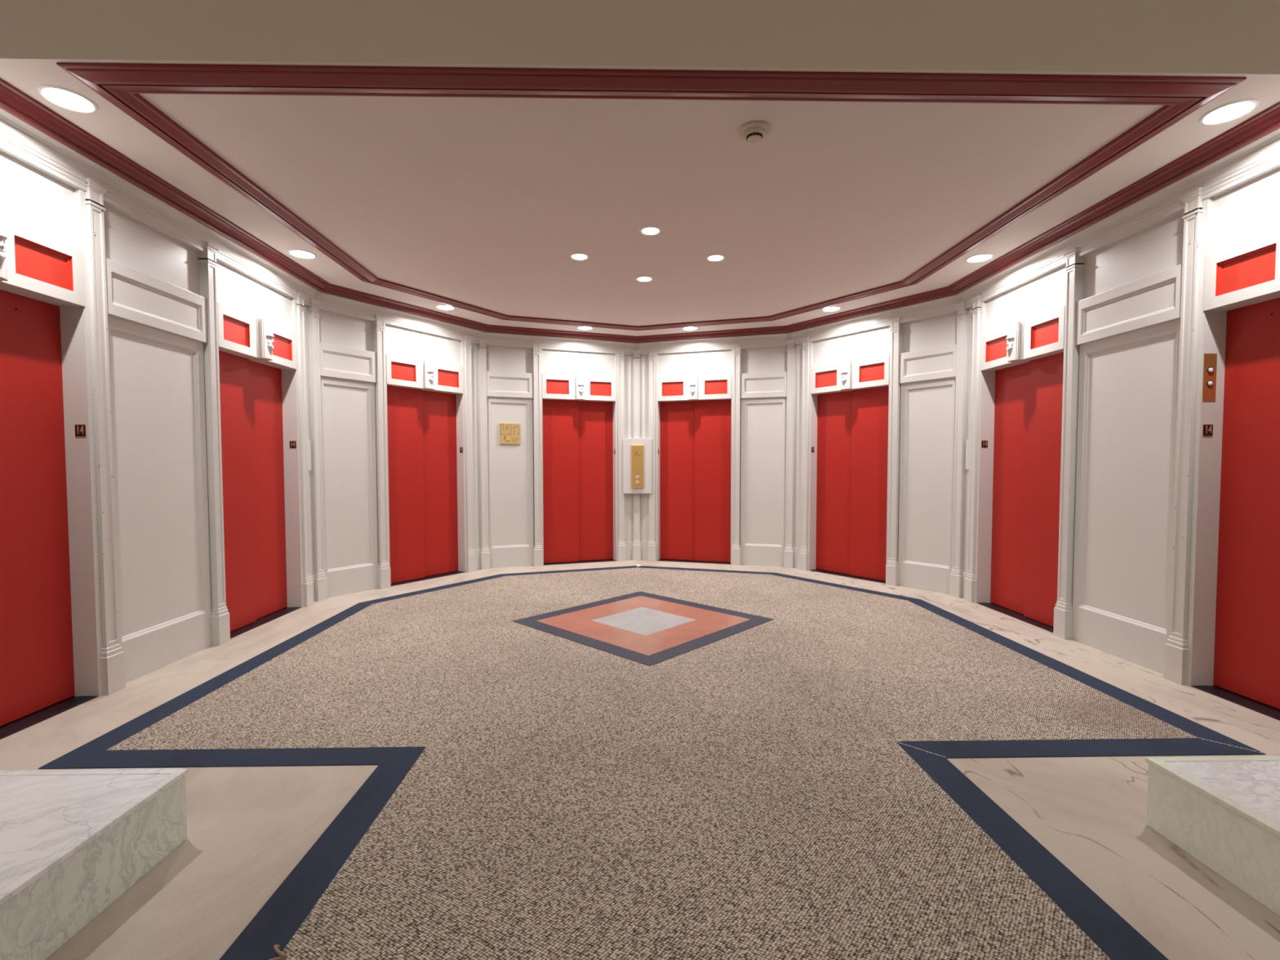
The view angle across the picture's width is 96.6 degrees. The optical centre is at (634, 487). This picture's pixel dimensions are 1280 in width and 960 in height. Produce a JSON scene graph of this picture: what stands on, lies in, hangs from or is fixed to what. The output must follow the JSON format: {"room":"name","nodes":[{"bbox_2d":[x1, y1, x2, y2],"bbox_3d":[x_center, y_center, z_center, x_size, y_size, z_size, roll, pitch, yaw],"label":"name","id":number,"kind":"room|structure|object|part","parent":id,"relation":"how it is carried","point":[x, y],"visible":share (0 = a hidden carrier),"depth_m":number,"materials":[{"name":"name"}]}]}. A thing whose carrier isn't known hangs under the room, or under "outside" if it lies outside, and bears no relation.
{"room":"lobby","nodes":[
{"label":"lobby","id":0,"kind":"room"},
{"bbox_2d":[304,304,315,601],"bbox_3d":[-3.123,-0.343,3.645,0.308,2.940,3.533,0,2,-1],"label":"wall","id":1,"kind":"structure","parent":0,"point":[306,310],"depth_m":5.28,"materials":[{"name":"white paint"}]},
{"bbox_2d":[0,151,102,739],"bbox_3d":[-2.976,-0.200,2.599,0.276,2.752,1.028,0,2,-1],"label":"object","id":2,"kind":"object","parent":1,"relation":"attached to","point":[51,633],"visible":1,"depth_m":2.95,"materials":[{"name":"red metal"}]},
{"bbox_3d":[-3.085,0.086,2.849,0.026,2.127,0.507,0,2,-1],"label":"door","id":3,"kind":"part","parent":2,"relation":"part of","materials":[{"name":"red metal"}]},
{"bbox_3d":[-3.038,-1.419,2.551,0.138,0.312,0.969,0,2,-1],"label":"panel","id":4,"kind":"part","parent":2,"relation":"part of","materials":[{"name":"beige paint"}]},
{"bbox_2d":[74,424,86,436],"bbox_3d":[-2.991,-0.310,3.075,0.058,0.065,0.006,0,2,-1],"label":"number plate","id":5,"kind":"object","parent":2,"relation":"attached to","point":[80,429],"visible":1,"depth_m":3.07,"materials":[{"name":"black plastic"}]},
{"bbox_2d":[84,177,125,695],"bbox_3d":[-2.955,-0.258,3.152,0.093,2.806,0.116,0,2,-1],"label":"pilaster","id":6,"kind":"object","parent":1,"relation":"attached to","point":[112,660],"visible":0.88,"depth_m":3.15,"materials":[{"name":"beige paint"}]},
{"bbox_2d":[103,204,211,683],"bbox_3d":[-2.980,-0.242,3.588,0.061,2.742,0.790,0,2,-1],"label":"framed panel","id":7,"kind":"object","parent":1,"relation":"attached to","point":[157,310],"visible":0.93,"depth_m":3.57,"materials":[{"name":"white paint"}]},
{"bbox_3d":[-3.005,-1.451,3.542,0.012,0.322,0.790,0,2,-1],"label":"panel","id":8,"kind":"part","parent":7,"relation":"part of","materials":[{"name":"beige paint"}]},
{"bbox_2d":[198,241,230,645],"bbox_3d":[-2.973,-0.290,4.021,0.093,2.806,0.116,0,2,-1],"label":"pilaster","id":9,"kind":"object","parent":1,"relation":"attached to","point":[220,624],"visible":0.91,"depth_m":4.01,"materials":[{"name":"white paint"}]},
{"bbox_2d":[216,260,302,638],"bbox_3d":[-3.015,-0.274,4.577,0.276,2.752,1.028,0,2,-1],"label":"entrance","id":10,"kind":"object","parent":1,"relation":"attached to","point":[257,323],"visible":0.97,"depth_m":4.68,"materials":[{"name":"red metal"}]},
{"bbox_3d":[-3.085,0.029,4.341,0.026,2.127,0.500,0,2,-1],"label":"door","id":11,"kind":"part","parent":10,"relation":"part of","materials":[{"name":"red metal"}]},
{"bbox_3d":[-3.078,-1.493,4.529,0.138,0.312,0.969,0,2,-1],"label":"panel","id":12,"kind":"part","parent":10,"relation":"part of","materials":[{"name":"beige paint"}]},
{"bbox_3d":[-3.124,0.011,4.827,0.026,2.127,0.507,0,2,-1],"label":"door","id":13,"kind":"part","parent":10,"relation":"part of","materials":[{"name":"red metal"}]},
{"bbox_2d":[289,440,296,448],"bbox_3d":[-3.031,-0.384,5.053,0.058,0.065,0.006,0,2,-1],"label":"number plate","id":14,"kind":"object","parent":10,"relation":"attached to","point":[292,443],"visible":1,"depth_m":5.05,"materials":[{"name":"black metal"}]},
{"bbox_2d":[296,291,313,607],"bbox_3d":[-2.995,-0.332,5.130,0.093,2.806,0.116,0,2,-1],"label":"pilaster","id":15,"kind":"object","parent":1,"relation":"attached to","point":[308,584],"visible":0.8,"depth_m":5.12,"materials":[{"name":"white paint"}]},
{"bbox_2d":[307,440,311,471],"bbox_3d":[-3.009,-0.298,5.245,0.018,0.280,0.100,0,2,-1],"label":"cover plate","id":16,"kind":"object","parent":1,"relation":"attached to","point":[309,454],"visible":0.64,"depth_m":5.26,"materials":[{"name":"white paint"}]},
{"bbox_2d":[471,342,480,569],"bbox_3d":[-2.550,-0.443,6.268,0.308,2.940,2.090,1,3,35],"label":"wall","id":17,"kind":"structure","parent":0,"point":[474,349],"depth_m":6.92,"materials":[{"name":"white paint"}]},
{"bbox_2d":[307,298,328,601],"bbox_3d":[-2.988,-0.340,5.348,0.093,2.806,0.116,1,2,17],"label":"pilaster","id":18,"kind":"object","parent":17,"relation":"attached to","point":[321,579],"visible":0.86,"depth_m":5.33,"materials":[{"name":"white paint"}]},
{"bbox_2d":[319,310,377,597],"bbox_3d":[-2.826,-0.319,5.629,0.061,2.742,0.590,1,3,35],"label":"framed panel","id":19,"kind":"object","parent":17,"relation":"attached to","point":[348,357],"visible":0.83,"depth_m":5.64,"materials":[{"name":"white paint"}]},
{"bbox_3d":[-2.847,-1.529,5.597,0.012,0.322,0.590,1,3,35],"label":"panel","id":20,"kind":"part","parent":19,"relation":"part of","materials":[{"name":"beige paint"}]},
{"bbox_2d":[373,314,391,588],"bbox_3d":[-2.621,-0.361,5.894,0.093,2.806,0.116,1,3,35],"label":"pilaster","id":21,"kind":"object","parent":17,"relation":"attached to","point":[384,569],"visible":0.94,"depth_m":5.88,"materials":[{"name":"white paint"}]},
{"bbox_2d":[384,323,466,586],"bbox_3d":[-2.330,-0.343,6.368,0.276,2.752,1.028,1,3,35],"label":"entrance","id":22,"kind":"object","parent":17,"relation":"attached to","point":[425,375],"visible":0.98,"depth_m":6.41,"materials":[{"name":"red metal"}]},
{"bbox_3d":[-2.531,-0.042,6.221,0.026,2.127,0.500,1,3,35],"label":"door","id":23,"kind":"part","parent":22,"relation":"part of","materials":[{"name":"red metal"}]},
{"bbox_3d":[-2.382,-1.563,6.357,0.138,0.312,0.969,1,3,35],"label":"panel","id":24,"kind":"part","parent":22,"relation":"part of","materials":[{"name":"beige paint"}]},
{"bbox_3d":[-2.277,-0.058,6.637,0.026,2.127,0.507,1,3,35],"label":"door","id":25,"kind":"part","parent":22,"relation":"part of","materials":[{"name":"red metal"}]},
{"bbox_2d":[464,334,475,572],"bbox_3d":[-1.987,-0.397,6.804,0.093,2.806,0.116,1,3,35],"label":"pilaster","id":26,"kind":"object","parent":17,"relation":"attached to","point":[471,556],"visible":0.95,"depth_m":6.79,"materials":[{"name":"white paint"}]},
{"bbox_2d":[478,337,490,569],"bbox_3d":[-1.853,-0.403,6.976,0.116,2.806,0.093,-2,3,-37],"label":"pilaster","id":27,"kind":"object","parent":17,"relation":"attached to","point":[485,552],"visible":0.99,"depth_m":6.96,"materials":[{"name":"white paint"}]},
{"bbox_2d":[532,354,633,559],"bbox_3d":[-0.957,-0.490,7.463,2.090,2.940,0.308,-1,2,-19],"label":"wall","id":28,"kind":"structure","parent":0,"point":[628,362],"depth_m":7.61,"materials":[{"name":"white paint"}]},
{"bbox_2d":[486,345,533,568],"bbox_3d":[-1.557,-0.377,7.109,0.590,2.742,0.061,-1,2,-19],"label":"framed panel","id":29,"kind":"object","parent":28,"relation":"attached to","point":[509,370],"visible":0.98,"depth_m":7.12,"materials":[{"name":"white paint"}]},
{"bbox_2d":[499,422,519,444],"bbox_3d":[-1.558,-0.675,7.104,0.252,0.260,0.020,-1,2,-19],"label":"wall plaque","id":30,"kind":"object","parent":29,"relation":"attached to","point":[509,433],"visible":1,"depth_m":7.09,"materials":[{"name":"gold metal"}]},
{"bbox_3d":[-1.567,-1.587,7.085,0.590,0.322,0.012,-1,2,-19],"label":"panel","id":31,"kind":"part","parent":29,"relation":"part of","materials":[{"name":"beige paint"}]},
{"bbox_2d":[532,342,542,566],"bbox_3d":[-1.236,-0.413,7.202,0.116,2.806,0.093,-1,2,-19],"label":"pilaster","id":32,"kind":"object","parent":28,"relation":"attached to","point":[537,551],"visible":1,"depth_m":7.18,"materials":[{"name":"white paint"}]},
{"bbox_2d":[539,348,617,565],"bbox_3d":[-0.722,-0.385,7.415,1.028,2.752,0.276,-1,2,-19],"label":"entrance","id":33,"kind":"object","parent":28,"relation":"attached to","point":[579,390],"visible":0.99,"depth_m":7.46,"materials":[{"name":"red metal"}]},
{"bbox_3d":[-0.978,-0.090,7.416,0.500,2.127,0.026,-1,2,-19],"label":"door","id":34,"kind":"part","parent":33,"relation":"part of","materials":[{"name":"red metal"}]},
{"bbox_3d":[-0.744,-1.606,7.426,0.969,0.312,0.138,-1,2,-19],"label":"panel","id":35,"kind":"part","parent":33,"relation":"part of","materials":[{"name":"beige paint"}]},
{"bbox_3d":[-0.527,-0.097,7.604,0.507,2.127,0.026,-1,2,-19],"label":"door","id":36,"kind":"part","parent":33,"relation":"part of","materials":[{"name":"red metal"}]},
{"bbox_2d":[617,348,626,561],"bbox_3d":[-0.187,-0.428,7.566,0.116,2.806,0.093,-1,2,-19],"label":"pilaster","id":37,"kind":"object","parent":28,"relation":"attached to","point":[621,547],"visible":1,"depth_m":7.54,"materials":[{"name":"white paint"}]},
{"bbox_2d":[0,58,1279,336],"bbox_3d":[0.073,-1.926,4.896,6.755,0.120,6.024,0,2,-1],"label":"ceiling","id":38,"kind":"structure","parent":0,"point":[485,202],"depth_m":3.39,"materials":[{"name":"paint"}]},
{"bbox_2d":[36,84,98,113],"bbox_3d":[-2.589,-1.773,2.607,0.200,0.006,0.200,0,2,-1],"label":"recessed light","id":39,"kind":"object","parent":38,"relation":"in","point":[64,98],"visible":1,"depth_m":2.60,"materials":[{"name":"white"}]},
{"bbox_2d":[287,248,316,258],"bbox_3d":[-2.627,-1.844,4.505,0.200,0.006,0.200,0,2,-1],"label":"recessed light","id":40,"kind":"object","parent":38,"relation":"in","point":[304,254],"visible":1,"depth_m":4.50,"materials":[{"name":"white"}]},
{"bbox_2d":[435,304,455,310],"bbox_3d":[-2.000,-1.902,6.017,0.200,0.006,0.200,0,2,-1],"label":"recessed light","id":41,"kind":"object","parent":38,"relation":"in","point":[443,307],"visible":0.99,"depth_m":6.00,"materials":[{"name":"white"}]},
{"bbox_2d":[568,252,589,260],"bbox_3d":[-0.444,-1.850,4.566,0.164,0.006,0.164,0,2,-1],"label":"recessed light","id":42,"kind":"object","parent":38,"relation":"in","point":[579,256],"visible":1,"depth_m":4.56,"materials":[{"name":"white"}]},
{"bbox_2d":[577,326,593,330],"bbox_3d":[-0.605,-1.938,6.921,0.200,0.006,0.200,0,2,-1],"label":"recessed light","id":43,"kind":"object","parent":38,"relation":"in","point":[585,328],"visible":0.87,"depth_m":6.92,"materials":[{"name":"white"}]},
{"bbox_2d":[635,275,653,282],"bbox_3d":[0.085,-1.871,5.111,0.164,0.006,0.164,0,2,-1],"label":"recessed light","id":44,"kind":"object","parent":38,"relation":"in","point":[640,278],"visible":1,"depth_m":5.10,"materials":[{"name":"white"}]},
{"bbox_2d":[639,226,662,235],"bbox_3d":[0.112,-1.832,4.067,0.164,0.006,0.164,0,2,-1],"label":"recessed light","id":45,"kind":"object","parent":38,"relation":"in","point":[646,230],"visible":1,"depth_m":4.06,"materials":[{"name":"white"}]},
{"bbox_2d":[56,62,1246,330],"bbox_3d":[0.077,-1.845,4.716,5.051,0.038,4.599,0,2,-1],"label":"frame","id":46,"kind":"object","parent":38,"relation":"attached to","point":[121,84],"visible":1,"depth_m":2.51,"materials":[{"name":"red paint"}]},
{"bbox_2d":[681,326,697,330],"bbox_3d":[0.670,-1.941,6.946,0.200,0.006,0.200,0,2,-1],"label":"recessed light","id":47,"kind":"object","parent":38,"relation":"in","point":[691,328],"visible":0.87,"depth_m":6.94,"materials":[{"name":"white"}]},
{"bbox_2d":[705,253,725,262],"bbox_3d":[0.650,-1.853,4.597,0.164,0.006,0.164,0,2,-1],"label":"recessed light","id":48,"kind":"object","parent":38,"relation":"in","point":[715,257],"visible":1,"depth_m":4.59,"materials":[{"name":"white"}]},
{"bbox_2d":[737,120,770,143],"bbox_3d":[0.598,-1.765,2.853,0.160,0.050,0.160,0,2,-1],"label":"smoke detector","id":49,"kind":"object","parent":38,"relation":"attached to","point":[753,131],"visible":1,"depth_m":2.82,"materials":[{"name":"beige plastic"}]},
{"bbox_2d":[821,306,840,311],"bbox_3d":[2.100,-1.911,6.098,0.200,0.006,0.200,0,2,-1],"label":"recessed light","id":50,"kind":"object","parent":38,"relation":"in","point":[831,308],"visible":0.99,"depth_m":6.08,"materials":[{"name":"white"}]},
{"bbox_2d":[964,253,994,262],"bbox_3d":[2.787,-1.856,4.613,0.200,0.006,0.200,0,2,-1],"label":"recessed light","id":51,"kind":"object","parent":38,"relation":"in","point":[980,257],"visible":1,"depth_m":4.61,"materials":[{"name":"white"}]},
{"bbox_2d":[1199,98,1259,125],"bbox_3d":[2.825,-1.785,2.715,0.200,0.006,0.200,0,2,-1],"label":"recessed light","id":52,"kind":"object","parent":38,"relation":"in","point":[1228,112],"visible":1,"depth_m":2.71,"materials":[{"name":"white"}]},
{"bbox_2d":[0,560,1279,959],"bbox_3d":[0.127,1.204,2.550,7.400,0.080,11.400,0,2,-1],"label":"floor","id":53,"kind":"structure","parent":0,"point":[248,828],"depth_m":2.09,"materials":[{"name":"beige stone"}]},
{"bbox_2d":[0,768,188,959],"bbox_3d":[-2.351,1.135,0.260,1.745,0.240,3.328,0,2,-1],"label":"bench","id":54,"kind":"object","parent":53,"relation":"on","point":[73,842],"visible":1,"depth_m":1.65,"materials":[{"name":"white stone"}]},
{"bbox_2d":[512,591,774,666],"bbox_3d":[0.073,1.084,4.652,1.513,0.013,1.513,2,3,44],"label":"medallion","id":55,"kind":"object","parent":53,"relation":"on","point":[646,628],"visible":1,"depth_m":4.53,"materials":[{"name":"stone"}]},
{"bbox_2d":[38,565,1266,959],"bbox_3d":[0.136,1.189,2.089,5.243,0.025,10.280,0,2,-1],"label":"carpet","id":56,"kind":"object","parent":53,"relation":"on","point":[786,787],"visible":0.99,"depth_m":2.41,"materials":[{"name":"beige carpet"}]},
{"bbox_2d":[268,944,287,959],"bbox_3d":[-0.917,1.191,1.454,0.071,0.018,0.035,2,3,44],"label":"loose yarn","id":57,"kind":"object","parent":56,"relation":"on","point":[282,957],"visible":1,"depth_m":1.45},
{"bbox_2d":[1145,755,1279,915],"bbox_3d":[2.693,1.123,0.360,1.745,0.240,3.328,0,2,-1],"label":"bench","id":58,"kind":"object","parent":53,"relation":"on","point":[1224,812],"visible":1,"depth_m":1.80,"materials":[{"name":"white stone"}]},
{"bbox_2d":[0,0,1279,40],"bbox_3d":[0.187,-1.354,-0.748,7.500,0.100,5.000,0,2,-1],"label":"ceiling","id":59,"kind":"structure","parent":0,"point":[1187,20],"depth_m":1.69,"materials":[{"name":"paint"}]},
{"bbox_2d":[0,23,1279,74],"bbox_3d":[0.135,-1.635,1.818,7.500,0.469,0.150,0,2,-1],"label":"lintel","id":60,"kind":"object","parent":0,"point":[17,41],"visible":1,"depth_m":1.82,"materials":[{"name":"paint"}]},
{"bbox_2d":[639,354,741,559],"bbox_3d":[1.007,-0.495,7.502,2.090,2.940,0.308,1,2,17],"label":"wall","id":61,"kind":"structure","parent":0,"point":[644,361],"depth_m":7.61,"materials":[{"name":"white paint"}]},
{"bbox_2d":[631,349,640,560],"bbox_3d":[0.022,-0.431,7.627,0.116,2.806,0.093,0,2,-1],"label":"pilaster","id":62,"kind":"object","parent":61,"relation":"attached to","point":[636,546],"visible":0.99,"depth_m":7.59,"materials":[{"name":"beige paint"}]},
{"bbox_2d":[623,438,651,493],"bbox_3d":[0.033,-0.291,7.591,0.374,0.730,0.170,0,2,-1],"label":"station","id":63,"kind":"object","parent":61,"relation":"attached to","point":[637,451],"visible":0.97,"depth_m":7.53,"materials":[{"name":"gold metal"}]},
{"bbox_3d":[0.035,-0.281,7.526,0.162,0.567,0.024,0,2,-1],"label":"brass panel","id":64,"kind":"part","parent":63,"relation":"part of","materials":[{"name":"gold metal"}]},
{"bbox_2d":[647,348,656,561],"bbox_3d":[0.234,-0.429,7.574,0.116,2.806,0.093,1,2,17],"label":"pilaster","id":65,"kind":"object","parent":61,"relation":"attached to","point":[651,544],"visible":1,"depth_m":7.55,"materials":[{"name":"white paint"}]},
{"bbox_2d":[655,349,733,564],"bbox_3d":[0.774,-0.388,7.445,1.028,2.752,0.276,1,2,17],"label":"entrance","id":66,"kind":"object","parent":61,"relation":"attached to","point":[695,390],"visible":0.98,"depth_m":7.49,"materials":[{"name":"red metal"}]},
{"bbox_3d":[0.574,-0.100,7.626,0.507,2.127,0.026,1,2,17],"label":"door","id":67,"kind":"part","parent":66,"relation":"part of","materials":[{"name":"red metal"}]},
{"bbox_3d":[0.790,-1.609,7.457,0.969,0.312,0.138,1,2,17],"label":"panel","id":68,"kind":"part","parent":66,"relation":"part of","materials":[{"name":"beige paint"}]},
{"bbox_3d":[1.031,-0.094,7.456,0.500,2.127,0.026,1,2,17],"label":"door","id":69,"kind":"part","parent":66,"relation":"part of","materials":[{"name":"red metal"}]},
{"bbox_2d":[731,342,742,565],"bbox_3d":[1.296,-0.419,7.252,0.116,2.806,0.093,1,2,17],"label":"pilaster","id":70,"kind":"object","parent":61,"relation":"attached to","point":[735,550],"visible":1,"depth_m":7.23,"materials":[{"name":"white paint"}]},
{"bbox_2d":[740,346,786,566],"bbox_3d":[1.621,-0.384,7.172,0.590,2.742,0.061,1,2,17],"label":"framed panel","id":71,"kind":"object","parent":61,"relation":"attached to","point":[763,371],"visible":0.99,"depth_m":7.18,"materials":[{"name":"white paint"}]},
{"bbox_3d":[1.626,-1.594,7.149,0.590,0.322,0.012,1,2,17],"label":"panel","id":72,"kind":"part","parent":71,"relation":"part of","materials":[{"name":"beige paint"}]},
{"bbox_2d":[792,343,802,568],"bbox_3d":[2.647,-0.454,6.372,0.308,2.940,2.090,-2,3,-37],"label":"wall","id":73,"kind":"structure","parent":0,"point":[798,350],"depth_m":7.00,"materials":[{"name":"white paint"}]},
{"bbox_2d":[0,101,1279,355],"bbox_3d":[0.076,-1.766,4.760,6.215,0.210,5.741,0,2,-1],"label":"trim","id":74,"kind":"structure","parent":73,"relation":"attached to","point":[20,140],"depth_m":4.01,"materials":[{"name":"white paint"}]},
{"bbox_2d":[0,77,1279,343],"bbox_3d":[0.077,-1.826,4.686,5.945,0.075,5.599,0,2,-1],"label":"crown molding","id":75,"kind":"structure","parent":73,"relation":"attached to","point":[14,98],"depth_m":3.75,"materials":[{"name":"red paint"}]},
{"bbox_2d":[783,338,795,568],"bbox_3d":[1.922,-0.412,7.051,0.116,2.806,0.093,1,3,35],"label":"pilaster","id":76,"kind":"object","parent":73,"relation":"attached to","point":[788,550],"visible":0.96,"depth_m":7.03,"materials":[{"name":"white paint"}]},
{"bbox_2d":[799,335,809,570],"bbox_3d":[2.062,-0.406,6.884,0.093,2.806,0.116,-2,3,-37],"label":"pilaster","id":77,"kind":"object","parent":73,"relation":"attached to","point":[803,553],"visible":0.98,"depth_m":6.87,"materials":[{"name":"white paint"}]},
{"bbox_2d":[807,324,891,583],"bbox_3d":[2.423,-0.353,6.463,0.276,2.752,1.028,-2,3,-37],"label":"entrance","id":78,"kind":"object","parent":73,"relation":"attached to","point":[850,375],"visible":0.97,"depth_m":6.50,"materials":[{"name":"red metal"}]},
{"bbox_3d":[2.361,-0.069,6.730,0.026,2.127,0.507,-2,3,-37],"label":"door","id":79,"kind":"part","parent":78,"relation":"part of","materials":[{"name":"red metal"}]},
{"bbox_3d":[2.470,-1.574,6.454,0.138,0.312,0.969,-2,3,-37],"label":"panel","id":80,"kind":"part","parent":78,"relation":"part of","materials":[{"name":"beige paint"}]},
{"bbox_3d":[2.631,-0.054,6.323,0.026,2.127,0.500,-2,3,-37],"label":"door","id":81,"kind":"part","parent":78,"relation":"part of","materials":[{"name":"red metal"}]},
{"bbox_2d":[885,315,902,586],"bbox_3d":[2.733,-0.373,6.000,0.093,2.806,0.116,-2,3,-37],"label":"pilaster","id":82,"kind":"object","parent":73,"relation":"attached to","point":[891,566],"visible":0.94,"depth_m":5.98,"materials":[{"name":"white paint"}]},
{"bbox_2d":[897,312,956,594],"bbox_3d":[2.948,-0.332,5.744,0.061,2.742,0.590,-2,3,-37],"label":"framed panel","id":83,"kind":"object","parent":73,"relation":"attached to","point":[927,357],"visible":0.92,"depth_m":5.75,"materials":[{"name":"white paint"}]},
{"bbox_3d":[2.965,-1.542,5.713,0.012,0.322,0.590,-2,3,-37],"label":"panel","id":84,"kind":"part","parent":83,"relation":"part of","materials":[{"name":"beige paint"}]},
{"bbox_2d":[949,301,968,597],"bbox_3d":[3.121,-0.354,5.470,0.093,2.806,0.116,-1,2,-19],"label":"pilaster","id":85,"kind":"object","parent":73,"relation":"attached to","point":[956,575],"visible":0.86,"depth_m":5.45,"materials":[{"name":"white paint"}]},
{"bbox_2d":[961,306,972,597],"bbox_3d":[3.323,-0.357,3.773,0.308,2.940,3.533,0,2,-1],"label":"wall","id":86,"kind":"structure","parent":0,"point":[964,572],"depth_m":5.40,"materials":[{"name":"white paint"}]},
{"bbox_2d":[964,440,969,469],"bbox_3d":[3.147,-0.312,5.367,0.018,0.280,0.100,0,2,-1],"label":"cover plate","id":87,"kind":"object","parent":86,"relation":"attached to","point":[967,442],"visible":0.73,"depth_m":5.38,"materials":[{"name":"white paint"}]},
{"bbox_2d":[964,294,980,602],"bbox_3d":[3.136,-0.346,5.252,0.093,2.806,0.116,0,2,-1],"label":"pilaster","id":88,"kind":"object","parent":86,"relation":"attached to","point":[970,580],"visible":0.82,"depth_m":5.24,"materials":[{"name":"white paint"}]},
{"bbox_2d":[974,265,1066,632],"bbox_3d":[3.179,-0.288,4.700,0.276,2.752,1.028,0,2,-1],"label":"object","id":89,"kind":"object","parent":86,"relation":"attached to","point":[1022,333],"visible":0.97,"depth_m":4.79,"materials":[{"name":"red metal"}]},
{"bbox_2d":[981,440,987,447],"bbox_3d":[3.175,-0.398,5.177,0.058,0.065,0.006,0,2,-1],"label":"number plate","id":90,"kind":"object","parent":89,"relation":"attached to","point":[984,443],"visible":1,"depth_m":5.18,"materials":[{"name":"orange metal"}]},
{"bbox_3d":[3.280,-0.003,4.955,0.026,2.127,0.507,0,2,-1],"label":"door","id":91,"kind":"part","parent":89,"relation":"part of","materials":[{"name":"red metal"}]},
{"bbox_3d":[3.238,-1.507,4.655,0.138,0.312,0.969,0,2,-1],"label":"panel","id":92,"kind":"part","parent":89,"relation":"part of","materials":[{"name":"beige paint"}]},
{"bbox_3d":[3.259,0.015,4.467,0.026,2.127,0.500,0,2,-1],"label":"door","id":93,"kind":"part","parent":89,"relation":"part of","materials":[{"name":"red metal"}]},
{"bbox_2d":[1053,247,1084,639],"bbox_3d":[3.159,-0.304,4.143,0.093,2.806,0.116,0,2,-1],"label":"pilaster","id":94,"kind":"object","parent":86,"relation":"attached to","point":[1063,611],"visible":0.94,"depth_m":4.13,"materials":[{"name":"white paint"}]},
{"bbox_2d":[1071,212,1183,674],"bbox_3d":[3.183,-0.256,3.710,0.061,2.742,0.790,0,2,-1],"label":"framed panel","id":95,"kind":"object","parent":86,"relation":"attached to","point":[1129,310],"visible":0.88,"depth_m":3.68,"materials":[{"name":"white paint"}]},
{"bbox_3d":[3.205,-1.465,3.665,0.012,0.322,0.790,0,2,-1],"label":"panel","id":96,"kind":"part","parent":95,"relation":"part of","materials":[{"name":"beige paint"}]},
{"bbox_2d":[1164,186,1203,684],"bbox_3d":[3.176,-0.271,3.274,0.093,2.806,0.116,0,2,-1],"label":"pilaster","id":97,"kind":"object","parent":86,"relation":"attached to","point":[1176,651],"visible":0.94,"depth_m":3.27,"materials":[{"name":"beige paint"}]},
{"bbox_2d":[1186,167,1279,720],"bbox_3d":[3.219,-0.214,2.722,0.276,2.752,1.028,0,2,-1],"label":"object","id":98,"kind":"object","parent":86,"relation":"attached to","point":[1233,633],"visible":1,"depth_m":3.09,"materials":[{"name":"red metal"}]},
{"bbox_2d":[1202,424,1213,435],"bbox_3d":[3.215,-0.324,3.199,0.058,0.065,0.006,0,2,-1],"label":"number plate","id":99,"kind":"object","parent":98,"relation":"attached to","point":[1207,429],"visible":1,"depth_m":3.20,"materials":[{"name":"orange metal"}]},
{"bbox_2d":[1202,353,1217,400],"bbox_3d":[3.214,-0.618,3.184,0.074,0.264,0.012,0,2,-1],"label":"panel","id":100,"kind":"object","parent":98,"relation":"attached to","point":[1210,362],"visible":1,"depth_m":3.19,"materials":[{"name":"brown metal"}]},
{"bbox_3d":[3.278,-1.433,2.677,0.138,0.312,0.969,0,2,-1],"label":"panel","id":101,"kind":"part","parent":98,"relation":"part of","materials":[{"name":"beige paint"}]},
{"bbox_3d":[3.319,0.071,2.976,0.026,2.127,0.507,0,2,-1],"label":"door","id":102,"kind":"part","parent":98,"relation":"part of","materials":[{"name":"red metal"}]}
]}

